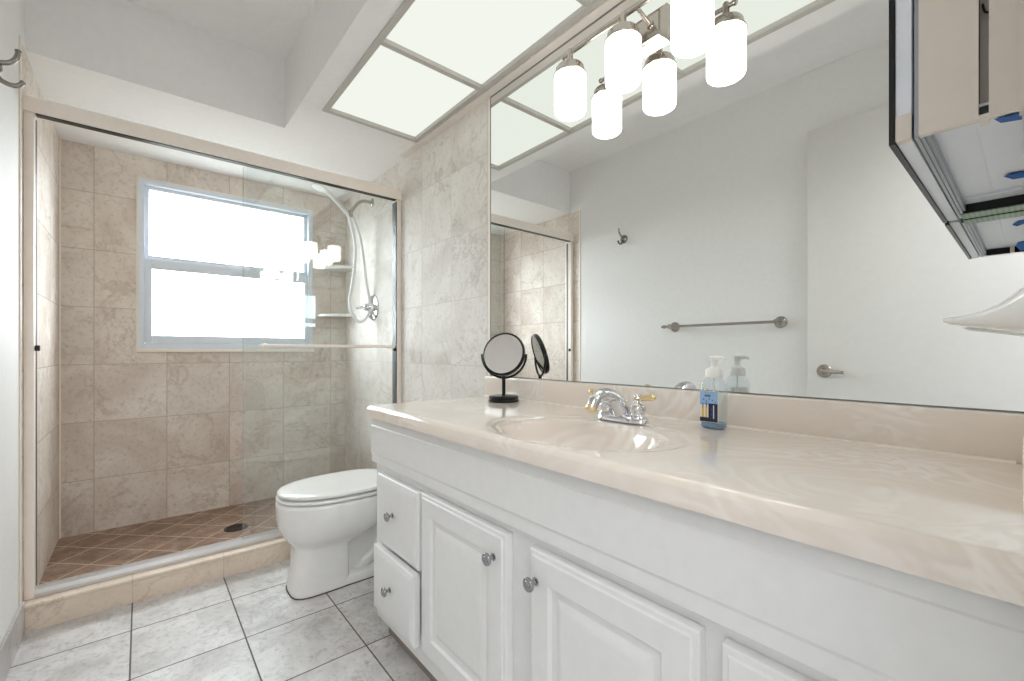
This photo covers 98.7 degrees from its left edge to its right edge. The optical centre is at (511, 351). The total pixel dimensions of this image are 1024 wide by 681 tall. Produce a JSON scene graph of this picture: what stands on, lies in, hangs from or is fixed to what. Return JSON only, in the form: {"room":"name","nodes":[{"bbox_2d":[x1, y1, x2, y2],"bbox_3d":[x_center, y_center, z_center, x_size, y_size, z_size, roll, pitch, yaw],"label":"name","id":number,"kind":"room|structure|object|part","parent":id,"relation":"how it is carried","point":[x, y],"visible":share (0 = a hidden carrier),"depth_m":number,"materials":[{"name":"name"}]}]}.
{"room":"bathroom","nodes":[
{"label":"bathroom","id":0,"kind":"room"},
{"bbox_2d":[0,0,58,644],"bbox_3d":[-1.425,-0.275,1.068,0.120,2.750,3.730,0,0,-40],"label":"wall","id":1,"kind":"structure","parent":0,"point":[12,12],"depth_m":1.60,"materials":[{"name":"white paint"}]},
{"bbox_2d":[0,601,24,680],"bbox_3d":[-1.039,0.989,0.711,0.010,0.122,2.420,0,0,-40],"label":"baseboard","id":2,"kind":"structure","parent":1,"relation":"attached to","point":[10,644],"depth_m":1.48,"materials":[{"name":"wood"}]},
{"bbox_2d":[0,49,25,87],"bbox_3d":[-1.497,-0.847,1.305,0.076,0.118,0.062,0,0,-40],"label":"robe hook","id":3,"kind":"object","parent":1,"relation":"attached to","point":[17,55],"visible":1,"depth_m":1.31,"materials":[{"name":"silver metal"}]},
{"bbox_2d":[19,35,21,605],"bbox_3d":[-1.801,-0.115,1.611,0.005,2.085,0.014,0,0,-40],"label":"trim","id":4,"kind":"structure","parent":1,"relation":"attached to","point":[20,37],"depth_m":1.61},
{"bbox_2d":[61,139,344,537],"bbox_3d":[-1.909,-0.275,2.947,1.803,2.750,0.140,0,0,-40],"label":"wall","id":5,"kind":"structure","parent":0,"point":[146,436],"depth_m":2.67,"materials":[{"name":"tile"}]},
{"bbox_2d":[135,176,314,351],"bbox_3d":[-1.862,-0.515,2.944,1.000,1.039,0.104,0,0,-40],"label":"window","id":6,"kind":"structure","parent":5,"relation":"in","point":[145,341],"depth_m":2.81,"materials":[{"name":"metal"}]},
{"bbox_3d":[-1.834,-0.006,2.910,1.000,0.020,0.015,0,0,-40],"label":"sill","id":7,"kind":"part","parent":6,"relation":"part of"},
{"bbox_3d":[-1.865,-0.769,2.947,0.916,0.459,0.025,0,0,-40],"label":"sash","id":8,"kind":"part","parent":6,"relation":"part of","materials":[{"name":"glass"}]},
{"bbox_3d":[-1.848,-0.304,2.927,0.916,0.504,0.024,0,0,-40],"label":"sash","id":9,"kind":"part","parent":6,"relation":"part of","materials":[{"name":"glass"}]},
{"bbox_2d":[317,265,352,272],"bbox_3d":[-1.294,-0.616,3.240,0.205,0.022,0.205,0,0,-40],"label":"corner shelf","id":10,"kind":"object","parent":5,"relation":"attached to","point":[337,268],"visible":0.92,"depth_m":3.21,"materials":[{"name":"white ceramic"}]},
{"bbox_2d":[317,313,354,317],"bbox_3d":[-1.294,-0.266,3.240,0.205,0.022,0.205,0,0,-40],"label":"corner shelf","id":11,"kind":"object","parent":5,"relation":"attached to","point":[337,315],"visible":0.92,"depth_m":3.20,"materials":[{"name":"white ceramic"}]},
{"bbox_2d":[5,497,430,680],"bbox_3d":[-0.792,1.083,1.621,1.780,0.134,3.700,0,0,-40],"label":"floor","id":12,"kind":"structure","parent":0,"point":[243,626],"depth_m":1.66,"materials":[{"name":"tile"}]},
{"bbox_2d":[224,523,248,531],"bbox_3d":[-1.590,1.014,2.537,0.124,0.004,0.124,0,0,-40],"label":"floor drain","id":13,"kind":"object","parent":12,"relation":"on","point":[240,526],"visible":1,"depth_m":2.53,"materials":[{"name":"metal"}]},
{"bbox_2d":[275,469,376,599],"bbox_3d":[-0.718,0.689,2.122,0.758,0.722,0.464,0,0,-40],"label":"toilet","id":14,"kind":"object","parent":12,"relation":"on","point":[328,521],"visible":0.66,"depth_m":1.90,"materials":[{"name":"white ceramic"}]},
{"bbox_3d":[-0.816,0.636,2.039,0.498,0.016,0.372,0,0,-40],"label":"seat","id":15,"kind":"part","parent":14,"relation":"part of","materials":[{"name":"white plastic"}]},
{"bbox_3d":[-0.810,0.613,2.044,0.503,0.018,0.368,0,0,-40],"label":"lid","id":16,"kind":"part","parent":14,"relation":"part of","materials":[{"name":"white plastic"}]},
{"bbox_2d":[371,418,1023,680],"bbox_3d":[0.179,0.645,1.191,0.602,0.810,1.581,0,0,-40],"label":"vanity cabinet","id":17,"kind":"object","parent":12,"relation":"on","point":[488,566],"visible":0.99,"depth_m":0.79,"materials":[{"name":"white paint"}]},
{"bbox_3d":[-0.418,0.794,1.455,0.030,0.031,0.031,0,0,-40],"label":"knob","id":18,"kind":"part","parent":17,"relation":"part of","materials":[{"name":"silver metal"}]},
{"bbox_3d":[-0.414,0.553,1.473,0.030,0.031,0.031,0,0,-40],"label":"knob","id":19,"kind":"part","parent":17,"relation":"part of","materials":[{"name":"silver metal"}]},
{"bbox_3d":[-0.388,0.801,1.474,0.042,0.223,0.303,0,0,-40],"label":"drawer","id":20,"kind":"part","parent":17,"relation":"part of","materials":[{"name":"white paint"}]},
{"bbox_3d":[-0.382,0.557,1.478,0.026,0.241,0.303,0,0,-40],"label":"drawer","id":21,"kind":"part","parent":17,"relation":"part of","materials":[{"name":"white paint"}]},
{"bbox_3d":[-0.139,0.671,1.191,0.026,0.483,0.408,0,0,-40],"label":"door","id":22,"kind":"part","parent":17,"relation":"part of","materials":[{"name":"white paint"}]},
{"bbox_3d":[-0.056,0.494,1.049,0.030,0.031,0.031,0,0,-40],"label":"knob","id":23,"kind":"part","parent":17,"relation":"part of","materials":[{"name":"silver metal"}]},
{"bbox_3d":[0.039,0.494,0.936,0.030,0.031,0.031,0,0,-40],"label":"knob","id":24,"kind":"part","parent":17,"relation":"part of","materials":[{"name":"silver metal"}]},
{"bbox_3d":[0.169,0.671,0.825,0.026,0.483,0.384,0,0,-40],"label":"door","id":25,"kind":"part","parent":17,"relation":"part of","materials":[{"name":"white paint"}]},
{"bbox_2d":[366,376,1023,606],"bbox_3d":[0.188,0.215,1.205,0.572,0.210,1.592,0,0,-40],"label":"countertop","id":26,"kind":"structure","parent":17,"relation":"on","point":[932,493],"depth_m":0.79,"materials":[{"name":"beige stone"}]},
{"bbox_2d":[481,333,526,402],"bbox_3d":[-0.033,0.061,1.749,0.121,0.274,0.172,0,0,-40],"label":"makeup mirror","id":27,"kind":"object","parent":26,"relation":"on","point":[503,354],"visible":1,"depth_m":1.74,"materials":[{"name":"black metal"}]},
{"bbox_2d":[484,334,521,372],"bbox_3d":[-0.033,0.010,1.749,0.163,0.160,0.061,0,0,20],"label":"mirror glass","id":28,"kind":"object","parent":27,"relation":"attached to","point":[503,352],"depth_m":1.74,"materials":[{"name":"silver mirror"}]},
{"bbox_2d":[585,388,656,423],"bbox_3d":[0.288,0.150,1.263,0.191,0.098,0.188,0,0,-3],"label":"bathroom faucet","id":29,"kind":"object","parent":26,"relation":"on","point":[613,406],"visible":1,"depth_m":1.22,"materials":[{"name":"silver metal"}]},
{"bbox_3d":[0.258,0.126,1.328,0.020,0.024,0.064,0,0,-40],"label":"lever","id":30,"kind":"part","parent":29,"relation":"part of","materials":[{"name":"gold metal"}]},
{"bbox_3d":[0.283,0.152,1.309,0.052,0.068,0.052,0,0,-40],"label":"handle","id":31,"kind":"part","parent":29,"relation":"part of","materials":[{"name":"silver metal"}]},
{"bbox_3d":[0.272,0.150,1.232,0.176,0.098,0.054,0,0,-40],"label":"spout","id":32,"kind":"part","parent":29,"relation":"part of","materials":[{"name":"silver metal"}]},
{"bbox_3d":[0.317,0.189,1.269,0.060,0.019,0.168,0,0,-40],"label":"plate","id":33,"kind":"part","parent":29,"relation":"part of","materials":[{"name":"silver metal"}]},
{"bbox_3d":[0.350,0.152,1.229,0.052,0.068,0.052,0,0,-40],"label":"handle","id":34,"kind":"part","parent":29,"relation":"part of","materials":[{"name":"silver metal"}]},
{"bbox_3d":[0.365,0.126,1.201,0.020,0.024,0.064,0,0,-40],"label":"lever","id":35,"kind":"part","parent":29,"relation":"part of","materials":[{"name":"gold metal"}]},
{"bbox_2d":[700,356,727,428],"bbox_3d":[0.522,0.104,1.136,0.045,0.188,0.062,0,0,-40],"label":"soap bottle","id":36,"kind":"object","parent":26,"relation":"on","point":[708,399],"visible":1,"depth_m":1.12,"materials":[{"name":"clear plastic"}]},
{"bbox_3d":[0.405,0.671,0.546,0.026,0.483,0.280,0,0,-40],"label":"door","id":37,"kind":"part","parent":17,"relation":"part of","materials":[{"name":"white paint"}]},
{"bbox_2d":[25,0,414,200],"bbox_3d":[-0.770,-1.403,1.596,1.803,0.493,3.673,0,0,-40],"label":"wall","id":38,"kind":"structure","parent":0,"point":[121,59],"depth_m":2.04,"materials":[{"name":"paint"}]},
{"bbox_2d":[332,45,474,136],"bbox_3d":[-0.511,-1.171,2.023,0.472,0.004,0.610,0,0,-40],"label":"light panel","id":39,"kind":"object","parent":38,"relation":"attached to","point":[392,90],"visible":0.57,"depth_m":1.99,"materials":[{"name":"white plastic"}]},
{"bbox_2d":[386,0,581,83],"bbox_3d":[-0.116,-1.171,1.553,0.472,0.004,0.610,0,0,-40],"label":"light panel","id":40,"kind":"object","parent":38,"relation":"attached to","point":[474,39],"visible":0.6,"depth_m":1.59,"materials":[{"name":"white plastic"}]},
{"bbox_2d":[126,0,314,61],"bbox_3d":[-0.723,-1.560,0.980,1.080,0.120,2.690,0,0,-40],"label":"ceiling","id":41,"kind":"structure","parent":0,"point":[271,28],"depth_m":1.98,"materials":[{"name":"paint"}]},
{"bbox_2d":[345,99,487,470],"bbox_3d":[-0.697,-0.275,2.799,0.140,2.750,2.022,0,0,-40],"label":"tiled wall","id":42,"kind":"structure","parent":0,"point":[443,184],"depth_m":2.42,"materials":[{"name":"tile"}]},
{"bbox_2d":[25,537,290,632],"bbox_3d":[-1.272,0.998,2.176,1.543,0.104,0.133,0,0,-40],"label":"shower curb","id":43,"kind":"structure","parent":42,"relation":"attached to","point":[45,611],"depth_m":1.87,"materials":[{"name":"tile"}]},
{"bbox_2d":[23,94,401,600],"bbox_3d":[-1.270,-0.015,2.173,1.543,1.922,0.096,0,0,-40],"label":"sliding shower door","id":44,"kind":"structure","parent":43,"relation":"on","point":[33,107],"depth_m":1.79,"materials":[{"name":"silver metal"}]},
{"bbox_2d":[312,183,373,322],"bbox_3d":[-1.098,-0.626,2.868,0.385,0.878,0.094,0,0,-40],"label":"shower","id":45,"kind":"object","parent":42,"relation":"attached to","point":[321,188],"visible":0.98,"depth_m":2.90,"materials":[{"name":"silver metal"}]},
{"bbox_3d":[-1.014,-0.964,2.938,0.167,0.157,0.060,0,0,-40],"label":"shower arm","id":46,"kind":"part","parent":45,"relation":"part of","materials":[{"name":"silver metal"}]},
{"bbox_2d":[356,295,378,320],"bbox_3d":[-0.981,-0.297,2.936,0.118,0.176,0.176,0,0,-40],"label":"shower valve","id":47,"kind":"object","parent":42,"relation":"attached to","point":[373,307],"visible":0.91,"depth_m":2.93,"materials":[{"name":"silver metal"}]},
{"bbox_3d":[-0.986,-0.297,2.932,0.105,0.064,0.064,0,0,-40],"label":"lever","id":48,"kind":"part","parent":47,"relation":"part of","materials":[{"name":"silver metal"}]},
{"bbox_2d":[322,0,604,142],"bbox_3d":[-0.016,-1.160,1.435,0.500,0.018,2.175,0,0,-40],"label":"trim","id":49,"kind":"structure","parent":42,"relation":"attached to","point":[587,6],"depth_m":1.78,"materials":[{"name":"paint"}]},
{"bbox_2d":[488,97,489,375],"bbox_3d":[-0.102,-0.480,1.984,0.006,1.354,0.012,0,0,-40],"label":"trim","id":50,"kind":"structure","parent":42,"relation":"attached to","point":[489,97],"depth_m":1.98,"materials":[{"name":"silver metal"}]},
{"bbox_2d":[400,0,622,157],"bbox_3d":[0.121,-1.152,1.691,0.039,0.014,2.370,0,0,-40],"label":"trim","id":51,"kind":"structure","parent":42,"relation":"attached to","point":[605,6],"depth_m":1.78,"materials":[{"name":"paint"}]},
{"bbox_2d":[512,377,1019,412],"bbox_3d":[0.508,-0.275,1.375,0.134,2.750,1.708,0,0,-40],"label":"wall","id":52,"kind":"structure","parent":0,"point":[512,377],"depth_m":1.01,"materials":[{"name":"white paint"}]},
{"bbox_2d":[490,0,1023,412],"bbox_3d":[0.410,-0.518,1.380,0.009,1.254,1.572,0,0,-40],"label":"wall mirror","id":53,"kind":"object","parent":52,"relation":"attached to","point":[749,203],"visible":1,"depth_m":1.15,"materials":[{"name":"silver mirror"}]},
{"bbox_2d":[554,0,713,120],"bbox_3d":[0.350,-0.916,1.330,0.154,0.238,0.537,0,0,-40],"label":"vanity light","id":54,"kind":"object","parent":53,"relation":"attached to","point":[692,21],"visible":1,"depth_m":1.29,"materials":[{"name":"white glass"}]},
{"bbox_3d":[0.195,-0.862,1.479,0.105,0.128,0.105,0,0,-40],"label":"lamp shade","id":55,"kind":"part","parent":54,"relation":"part of","materials":[{"name":"white glass"}]},
{"bbox_3d":[0.333,-0.862,1.317,0.105,0.128,0.105,0,0,-40],"label":"lamp shade","id":56,"kind":"part","parent":54,"relation":"part of","materials":[{"name":"white glass"}]},
{"bbox_3d":[0.391,-0.990,1.304,0.075,0.035,0.024,0,0,-40],"label":"arm","id":57,"kind":"part","parent":54,"relation":"part of","materials":[{"name":"silver metal"}]},
{"bbox_3d":[0.398,-0.980,1.371,0.028,0.110,0.184,0,0,-40],"label":"plate","id":58,"kind":"part","parent":54,"relation":"part of","materials":[{"name":"silver metal"}]},
{"bbox_3d":[0.471,-0.862,1.152,0.105,0.128,0.105,0,0,-40],"label":"lamp shade","id":59,"kind":"part","parent":54,"relation":"part of","materials":[{"name":"white glass"}]},
{"bbox_3d":[0.374,-0.275,0.239,1.803,2.750,0.123,0,0,-40],"label":"wall","id":60,"kind":"structure","parent":0,"visible":0},
{"bbox_2d":[484,376,1023,463],"bbox_3d":[0.396,0.156,1.380,0.030,0.093,1.592,0,0,-40],"label":"backsplash","id":61,"kind":"structure","parent":60,"relation":"attached to","point":[996,436],"depth_m":0.98,"materials":[{"name":"beige stone"}]},
{"bbox_2d":[889,0,1023,222],"bbox_3d":[0.684,-0.629,0.653,0.504,0.761,0.111,0,0,-40],"label":"medicine cabinet","id":62,"kind":"object","parent":60,"relation":"attached to","point":[956,67],"visible":1,"depth_m":0.52,"materials":[{"name":"white metal"}]},
{"bbox_3d":[0.655,-0.630,0.683,0.497,0.759,0.015,0,0,-40],"label":"door","id":63,"kind":"part","parent":62,"relation":"part of","materials":[{"name":"white metal"}]},
{"bbox_3d":[0.662,-0.630,0.669,0.485,0.759,0.011,0,0,-40],"label":"hinge rail","id":64,"kind":"part","parent":62,"relation":"part of","materials":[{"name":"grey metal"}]},
{"bbox_3d":[0.680,-0.268,0.631,0.444,0.008,0.072,0,0,-40],"label":"panel","id":65,"kind":"part","parent":62,"relation":"part of","materials":[{"name":"white metal"}]},
{"bbox_3d":[0.869,-0.631,0.791,0.043,0.758,0.084,0,0,-40],"label":"glass","id":66,"kind":"part","parent":62,"relation":"part of","materials":[{"name":"glass"}]},
{"bbox_3d":[0.851,-0.631,0.776,0.004,0.758,0.084,0,0,-40],"label":"panel","id":67,"kind":"part","parent":62,"relation":"part of","materials":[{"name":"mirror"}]},
{"bbox_2d":[994,113,1021,122],"bbox_3d":[0.556,-0.260,0.494,0.063,0.014,0.020,0,0,-40],"label":"tape","id":68,"kind":"object","parent":62,"relation":"attached to","point":[1013,117],"visible":0.94,"depth_m":0.50,"materials":[{"name":"blue plastic"}]},
{"bbox_2d":[1004,171,1023,178],"bbox_3d":[0.763,-0.266,0.668,0.044,0.004,0.020,0,0,-40],"label":"tape","id":69,"kind":"object","parent":62,"relation":"attached to","point":[1018,175],"visible":1,"depth_m":0.67,"materials":[{"name":"blue plastic"}]},
{"bbox_2d":[943,286,1023,332],"bbox_3d":[0.767,-0.069,0.712,0.120,0.082,0.094,0,0,-40],"label":"soap dish","id":70,"kind":"object","parent":60,"relation":"attached to","point":[1007,315],"visible":1,"depth_m":0.67,"materials":[{"name":"white ceramic"}]}
]}

